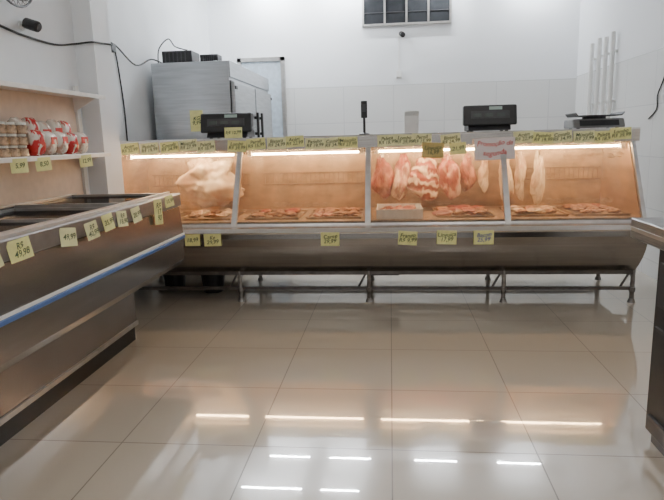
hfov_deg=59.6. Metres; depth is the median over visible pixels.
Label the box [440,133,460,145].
price label
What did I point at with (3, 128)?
jar
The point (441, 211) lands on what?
meat chunk
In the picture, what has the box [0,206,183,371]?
tub
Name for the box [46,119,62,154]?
snack bag
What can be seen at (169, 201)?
price label
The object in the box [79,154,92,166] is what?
price label
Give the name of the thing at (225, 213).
meat chunk
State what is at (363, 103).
display
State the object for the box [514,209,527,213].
meat chunk
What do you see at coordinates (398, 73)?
junction box
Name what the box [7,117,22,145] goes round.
snack bag
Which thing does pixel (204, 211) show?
meat chunk
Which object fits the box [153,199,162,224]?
price label
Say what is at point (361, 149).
lamp
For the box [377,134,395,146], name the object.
price label
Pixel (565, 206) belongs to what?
meat chunk
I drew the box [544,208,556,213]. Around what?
meat chunk
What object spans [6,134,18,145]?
jar
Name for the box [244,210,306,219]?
tray
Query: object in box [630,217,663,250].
countertop
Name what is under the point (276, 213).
meat chunk
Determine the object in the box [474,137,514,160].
paper sign
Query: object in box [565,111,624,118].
tray
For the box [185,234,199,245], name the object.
price label
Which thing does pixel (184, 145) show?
price label
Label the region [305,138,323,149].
price label
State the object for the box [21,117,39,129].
snack bag
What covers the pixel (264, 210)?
meat chunk
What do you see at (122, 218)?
price label
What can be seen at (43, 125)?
snack bag
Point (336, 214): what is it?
meat chunk
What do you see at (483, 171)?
meat
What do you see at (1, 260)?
price label
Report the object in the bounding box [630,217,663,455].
counter
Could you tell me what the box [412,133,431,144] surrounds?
price label
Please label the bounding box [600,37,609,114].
pipe
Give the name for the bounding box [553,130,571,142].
price label
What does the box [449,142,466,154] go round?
price label
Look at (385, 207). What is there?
meat chunk
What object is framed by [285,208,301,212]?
meat chunk
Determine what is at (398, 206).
meat chunk
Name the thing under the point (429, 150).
price label
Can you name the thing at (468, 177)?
meat
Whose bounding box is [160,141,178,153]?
price label
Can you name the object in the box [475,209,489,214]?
meat chunk
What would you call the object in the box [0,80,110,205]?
wall shelf unit
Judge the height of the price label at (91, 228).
0.088 m
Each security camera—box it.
[18,18,41,31]
[398,31,404,37]
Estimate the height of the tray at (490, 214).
0.018 m
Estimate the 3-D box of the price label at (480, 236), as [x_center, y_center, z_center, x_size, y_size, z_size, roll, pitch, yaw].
[1.118,-0.093,4.272,0.145,0.105,0.006,0,11,6]
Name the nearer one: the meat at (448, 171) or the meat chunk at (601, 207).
the meat chunk at (601, 207)
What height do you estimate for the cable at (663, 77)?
0.457 m
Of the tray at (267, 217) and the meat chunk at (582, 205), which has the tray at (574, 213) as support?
the meat chunk at (582, 205)
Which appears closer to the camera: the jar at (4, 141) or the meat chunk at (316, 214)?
the jar at (4, 141)
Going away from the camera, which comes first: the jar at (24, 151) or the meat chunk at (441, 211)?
the jar at (24, 151)
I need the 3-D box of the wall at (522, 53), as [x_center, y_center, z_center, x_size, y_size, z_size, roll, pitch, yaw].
[0.751,-1.840,7.629,4.680,3.300,0.150,0,11,6]
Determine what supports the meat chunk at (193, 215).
on the tray at (202, 218)
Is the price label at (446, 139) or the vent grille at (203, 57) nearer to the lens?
the price label at (446, 139)
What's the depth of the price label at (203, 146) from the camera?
4.77 m
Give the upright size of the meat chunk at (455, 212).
0.046 m
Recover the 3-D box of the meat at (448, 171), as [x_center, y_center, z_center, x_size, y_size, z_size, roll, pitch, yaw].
[0.994,-0.625,4.927,0.203,0.396,0.180,1,11,12]
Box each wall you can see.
[0,0,209,193]
[207,0,580,135]
[575,0,663,279]
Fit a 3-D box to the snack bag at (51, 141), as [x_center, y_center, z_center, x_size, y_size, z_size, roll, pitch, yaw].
[-1.687,-0.632,3.434,0.105,0.140,0.113,0,11,5]
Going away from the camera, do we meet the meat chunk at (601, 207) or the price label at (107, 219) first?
the price label at (107, 219)
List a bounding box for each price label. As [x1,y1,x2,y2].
[0,255,3,266]
[6,236,33,263]
[10,158,28,173]
[35,157,51,171]
[59,228,77,246]
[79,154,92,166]
[84,220,99,240]
[101,212,115,231]
[116,211,128,226]
[120,142,138,154]
[130,206,142,222]
[140,142,158,154]
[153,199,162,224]
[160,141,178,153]
[164,194,173,207]
[178,139,197,151]
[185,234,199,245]
[197,140,214,152]
[204,234,221,245]
[224,127,241,137]
[227,140,245,151]
[246,137,265,149]
[267,137,285,148]
[285,135,303,147]
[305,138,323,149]
[321,232,338,245]
[324,137,340,149]
[338,136,357,148]
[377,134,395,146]
[394,134,413,145]
[398,231,417,244]
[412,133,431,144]
[421,142,443,157]
[437,230,456,243]
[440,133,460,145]
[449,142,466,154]
[474,230,493,243]
[513,130,533,142]
[532,132,553,143]
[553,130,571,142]
[574,130,594,142]
[593,130,613,142]
[610,127,630,139]
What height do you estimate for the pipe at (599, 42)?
1.100 m
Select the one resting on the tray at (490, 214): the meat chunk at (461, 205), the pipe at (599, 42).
the meat chunk at (461, 205)
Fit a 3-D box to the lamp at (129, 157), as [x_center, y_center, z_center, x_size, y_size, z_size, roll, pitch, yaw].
[-1.269,-0.809,4.924,0.968,0.060,0.080,0,11,6]
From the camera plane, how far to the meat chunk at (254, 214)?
4.77 m
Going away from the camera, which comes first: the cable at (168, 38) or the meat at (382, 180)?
the meat at (382, 180)
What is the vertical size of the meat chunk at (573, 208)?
0.037 m
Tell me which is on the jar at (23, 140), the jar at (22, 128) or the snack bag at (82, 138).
the jar at (22, 128)
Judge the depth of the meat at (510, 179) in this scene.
4.86 m
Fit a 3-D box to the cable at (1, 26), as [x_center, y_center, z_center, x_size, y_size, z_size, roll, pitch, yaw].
[-1.758,-1.545,4.291,0.295,0.215,2.814,-1,11,1]
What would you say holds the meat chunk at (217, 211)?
on the tray at (202, 218)
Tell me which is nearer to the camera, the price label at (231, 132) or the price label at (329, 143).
the price label at (329, 143)
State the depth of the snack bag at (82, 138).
3.76 m
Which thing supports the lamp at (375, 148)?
attached to the display case
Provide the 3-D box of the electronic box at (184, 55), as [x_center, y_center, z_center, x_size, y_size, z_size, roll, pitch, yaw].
[-1.506,-1.905,5.794,0.300,0.130,0.252,0,11,6]
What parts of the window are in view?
pane, pane, pane, pane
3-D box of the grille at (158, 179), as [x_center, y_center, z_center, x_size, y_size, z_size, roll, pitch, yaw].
[-1.220,-0.651,5.401,0.932,0.109,0.013,0,11,6]
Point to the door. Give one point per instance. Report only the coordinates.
(271, 68)
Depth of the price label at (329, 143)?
4.67 m
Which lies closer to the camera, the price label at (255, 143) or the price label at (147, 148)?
the price label at (255, 143)
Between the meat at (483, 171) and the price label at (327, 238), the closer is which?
the price label at (327, 238)
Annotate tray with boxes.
[181,211,244,220]
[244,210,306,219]
[305,209,364,218]
[376,203,423,218]
[431,207,495,217]
[499,206,569,216]
[556,206,631,215]
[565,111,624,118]
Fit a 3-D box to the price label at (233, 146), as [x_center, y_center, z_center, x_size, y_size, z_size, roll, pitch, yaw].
[-0.779,-0.850,4.747,0.160,0.098,0.011,0,11,6]
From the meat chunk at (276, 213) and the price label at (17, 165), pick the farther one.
the meat chunk at (276, 213)
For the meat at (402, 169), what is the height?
0.415 m
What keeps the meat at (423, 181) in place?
hanging from the hook
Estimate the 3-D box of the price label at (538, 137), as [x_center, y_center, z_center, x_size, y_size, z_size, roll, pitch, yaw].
[1.638,-0.870,4.501,0.161,0.100,0.010,0,11,6]
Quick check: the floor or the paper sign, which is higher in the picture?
the paper sign
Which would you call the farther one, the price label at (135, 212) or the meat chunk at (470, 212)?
the meat chunk at (470, 212)
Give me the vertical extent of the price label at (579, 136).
0.094 m
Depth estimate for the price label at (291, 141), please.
4.70 m
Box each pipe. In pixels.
[585,43,595,128]
[593,38,602,114]
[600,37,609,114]
[606,31,617,117]
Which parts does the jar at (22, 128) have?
jar lid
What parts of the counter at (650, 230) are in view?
trim, panel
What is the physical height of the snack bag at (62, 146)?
0.141 m
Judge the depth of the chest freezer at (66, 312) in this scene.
2.79 m
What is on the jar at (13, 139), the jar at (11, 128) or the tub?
the jar at (11, 128)
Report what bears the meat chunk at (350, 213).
on the tray at (359, 216)
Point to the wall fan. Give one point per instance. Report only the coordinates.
(9, 1)
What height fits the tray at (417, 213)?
0.075 m
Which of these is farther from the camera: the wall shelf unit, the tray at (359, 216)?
the tray at (359, 216)
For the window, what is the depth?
7.29 m
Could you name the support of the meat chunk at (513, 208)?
in the tray at (558, 213)
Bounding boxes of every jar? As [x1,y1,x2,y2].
[0,121,6,133]
[0,134,8,145]
[0,146,10,157]
[4,122,16,133]
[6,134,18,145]
[8,145,19,156]
[14,122,28,133]
[16,134,28,144]
[18,145,29,156]
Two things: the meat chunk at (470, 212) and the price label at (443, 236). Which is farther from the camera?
the meat chunk at (470, 212)
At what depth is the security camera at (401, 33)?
7.26 m
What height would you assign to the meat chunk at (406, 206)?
0.052 m
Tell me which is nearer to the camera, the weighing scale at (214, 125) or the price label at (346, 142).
the price label at (346, 142)
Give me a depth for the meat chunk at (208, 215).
4.80 m
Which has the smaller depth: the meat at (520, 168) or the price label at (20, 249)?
the price label at (20, 249)
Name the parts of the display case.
panel, glass trim, leg, glass trim, leg, hanging rail, panel, rail, rail, frame rail, glass trim, leg, leg, glass trim, leg, panel, leg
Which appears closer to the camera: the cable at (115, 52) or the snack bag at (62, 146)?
the snack bag at (62, 146)
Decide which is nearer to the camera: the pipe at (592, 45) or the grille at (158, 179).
the grille at (158, 179)
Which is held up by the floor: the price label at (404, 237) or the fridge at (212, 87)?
the fridge at (212, 87)
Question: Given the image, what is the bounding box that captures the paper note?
[189,110,202,131]
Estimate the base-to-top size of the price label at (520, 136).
0.098 m
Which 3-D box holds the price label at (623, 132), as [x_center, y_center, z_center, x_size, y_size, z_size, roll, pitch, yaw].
[2.211,-0.892,4.440,0.158,0.096,0.012,0,11,6]
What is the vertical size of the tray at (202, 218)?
0.018 m
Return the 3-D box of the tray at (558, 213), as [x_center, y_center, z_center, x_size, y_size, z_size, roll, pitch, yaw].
[1.619,-0.312,4.690,0.436,0.018,0.516,0,11,6]
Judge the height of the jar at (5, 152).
0.061 m
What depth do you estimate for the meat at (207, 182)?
5.03 m
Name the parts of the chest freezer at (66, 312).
glass lid, lid frame, glass lid, lid frame, trim, lid frame, glass lid, bumper trim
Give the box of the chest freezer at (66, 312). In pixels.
[0,192,184,446]
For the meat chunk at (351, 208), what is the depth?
4.96 m
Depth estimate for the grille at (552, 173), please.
5.08 m
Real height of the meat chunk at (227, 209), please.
0.059 m
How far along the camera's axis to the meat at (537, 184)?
4.82 m
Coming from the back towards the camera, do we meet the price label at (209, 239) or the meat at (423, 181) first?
the meat at (423, 181)
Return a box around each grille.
[152,173,249,186]
[163,51,188,62]
[201,55,213,60]
[263,171,363,184]
[497,166,600,180]
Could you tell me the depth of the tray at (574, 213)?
4.41 m
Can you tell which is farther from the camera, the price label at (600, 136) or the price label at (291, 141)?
the price label at (291, 141)
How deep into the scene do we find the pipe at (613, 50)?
5.99 m
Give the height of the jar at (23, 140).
0.061 m
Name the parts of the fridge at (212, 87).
door, panel, handle, handle, door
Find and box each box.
[162,50,199,62]
[200,54,221,61]
[396,38,401,77]
[404,111,418,132]
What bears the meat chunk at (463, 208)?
on the tray at (490, 214)
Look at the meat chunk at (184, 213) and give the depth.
5.19 m
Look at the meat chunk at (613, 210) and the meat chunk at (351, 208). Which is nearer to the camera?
the meat chunk at (613, 210)
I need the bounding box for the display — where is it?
[359,101,368,134]
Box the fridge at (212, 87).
[151,60,272,139]
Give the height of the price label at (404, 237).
0.114 m
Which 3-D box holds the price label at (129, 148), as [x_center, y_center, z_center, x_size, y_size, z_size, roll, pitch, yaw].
[-1.690,-0.845,4.842,0.162,0.102,0.008,0,11,6]
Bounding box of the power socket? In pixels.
[111,45,115,56]
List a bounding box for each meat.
[174,157,244,208]
[371,152,393,199]
[391,153,410,200]
[407,157,439,200]
[437,153,460,199]
[459,153,476,191]
[478,160,488,192]
[498,159,513,199]
[514,151,525,200]
[530,150,544,204]
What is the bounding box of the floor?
[0,269,663,499]
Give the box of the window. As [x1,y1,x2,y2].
[362,0,451,26]
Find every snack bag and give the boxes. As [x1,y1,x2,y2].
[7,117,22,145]
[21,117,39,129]
[26,130,45,155]
[37,121,51,132]
[43,131,57,154]
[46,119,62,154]
[52,131,68,154]
[58,121,71,153]
[64,132,78,153]
[73,132,87,153]
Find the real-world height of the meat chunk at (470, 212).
0.044 m
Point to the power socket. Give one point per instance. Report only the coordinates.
(113, 47)
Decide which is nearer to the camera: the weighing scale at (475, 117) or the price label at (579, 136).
the price label at (579, 136)
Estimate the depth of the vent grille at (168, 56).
5.67 m
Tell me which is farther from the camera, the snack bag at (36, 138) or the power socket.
the power socket
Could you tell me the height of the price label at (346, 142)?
0.090 m
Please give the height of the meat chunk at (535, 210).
0.058 m
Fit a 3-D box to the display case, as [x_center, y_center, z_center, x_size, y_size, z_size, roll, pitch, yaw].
[0.298,-0.296,4.872,4.195,1.322,1.068,0,11,6]
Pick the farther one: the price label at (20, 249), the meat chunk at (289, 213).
the meat chunk at (289, 213)
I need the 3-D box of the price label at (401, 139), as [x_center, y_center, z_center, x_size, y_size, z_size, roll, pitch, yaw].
[0.574,-0.873,4.607,0.160,0.099,0.010,0,11,6]
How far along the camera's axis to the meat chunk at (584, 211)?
4.48 m
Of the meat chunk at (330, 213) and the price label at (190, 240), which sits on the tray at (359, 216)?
the meat chunk at (330, 213)
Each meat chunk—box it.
[180,211,191,216]
[188,213,200,217]
[191,209,210,214]
[204,213,216,217]
[211,209,220,213]
[214,211,231,217]
[220,208,240,212]
[248,212,265,217]
[261,209,270,212]
[268,211,285,216]
[283,211,297,216]
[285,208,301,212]
[309,211,323,216]
[323,211,333,216]
[333,211,346,216]
[340,211,362,215]
[346,207,361,210]
[378,206,393,209]
[392,205,404,208]
[402,205,416,208]
[432,209,452,215]
[447,207,461,210]
[452,210,465,214]
[454,204,469,207]
[460,207,474,210]
[463,210,477,214]
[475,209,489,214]
[510,205,523,211]
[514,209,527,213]
[526,207,545,213]
[539,205,553,209]
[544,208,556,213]
[561,204,578,209]
[570,207,583,210]
[576,203,594,208]
[579,209,591,213]
[590,203,606,208]
[591,208,606,212]
[598,206,613,209]
[607,208,621,212]
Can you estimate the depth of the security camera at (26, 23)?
3.44 m
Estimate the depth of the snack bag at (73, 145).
3.64 m
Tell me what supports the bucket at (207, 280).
on the floor
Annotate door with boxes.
[237,56,287,136]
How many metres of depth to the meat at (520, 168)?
4.87 m
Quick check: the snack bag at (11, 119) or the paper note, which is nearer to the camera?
the snack bag at (11, 119)
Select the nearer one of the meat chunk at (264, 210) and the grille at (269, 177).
the meat chunk at (264, 210)
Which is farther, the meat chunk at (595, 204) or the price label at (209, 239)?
the meat chunk at (595, 204)
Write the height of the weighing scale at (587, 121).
0.130 m
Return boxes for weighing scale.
[201,112,255,138]
[463,104,516,131]
[564,111,624,128]
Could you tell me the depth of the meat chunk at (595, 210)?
4.48 m
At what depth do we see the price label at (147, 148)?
4.82 m
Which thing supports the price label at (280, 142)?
attached to the display case
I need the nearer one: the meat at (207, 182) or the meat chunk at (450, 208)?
the meat chunk at (450, 208)
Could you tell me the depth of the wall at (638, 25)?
5.44 m
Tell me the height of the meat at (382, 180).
0.406 m
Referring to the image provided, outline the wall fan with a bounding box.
[6,0,31,7]
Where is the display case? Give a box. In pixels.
[120,127,646,302]
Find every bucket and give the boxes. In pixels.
[163,275,185,285]
[201,275,224,292]
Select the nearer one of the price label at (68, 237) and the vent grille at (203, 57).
the price label at (68, 237)
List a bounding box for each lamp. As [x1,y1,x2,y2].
[127,151,236,159]
[247,148,363,156]
[374,145,473,153]
[515,141,626,148]
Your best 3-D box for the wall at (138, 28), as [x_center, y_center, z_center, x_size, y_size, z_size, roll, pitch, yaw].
[-2.043,-0.838,2.755,0.490,3.300,10.300,0,11,6]
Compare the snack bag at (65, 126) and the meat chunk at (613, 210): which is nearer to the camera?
the snack bag at (65, 126)
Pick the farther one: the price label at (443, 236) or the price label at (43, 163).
the price label at (443, 236)
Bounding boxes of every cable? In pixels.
[0,24,161,65]
[115,52,127,140]
[157,38,186,62]
[648,77,663,118]
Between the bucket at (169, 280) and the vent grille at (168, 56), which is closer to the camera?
the bucket at (169, 280)
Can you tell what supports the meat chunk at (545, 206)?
on the tray at (558, 213)
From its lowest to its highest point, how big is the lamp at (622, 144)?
0.060 m
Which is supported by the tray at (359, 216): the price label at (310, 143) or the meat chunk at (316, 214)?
the meat chunk at (316, 214)
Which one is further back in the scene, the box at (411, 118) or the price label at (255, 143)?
the box at (411, 118)
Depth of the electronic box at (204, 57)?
5.64 m

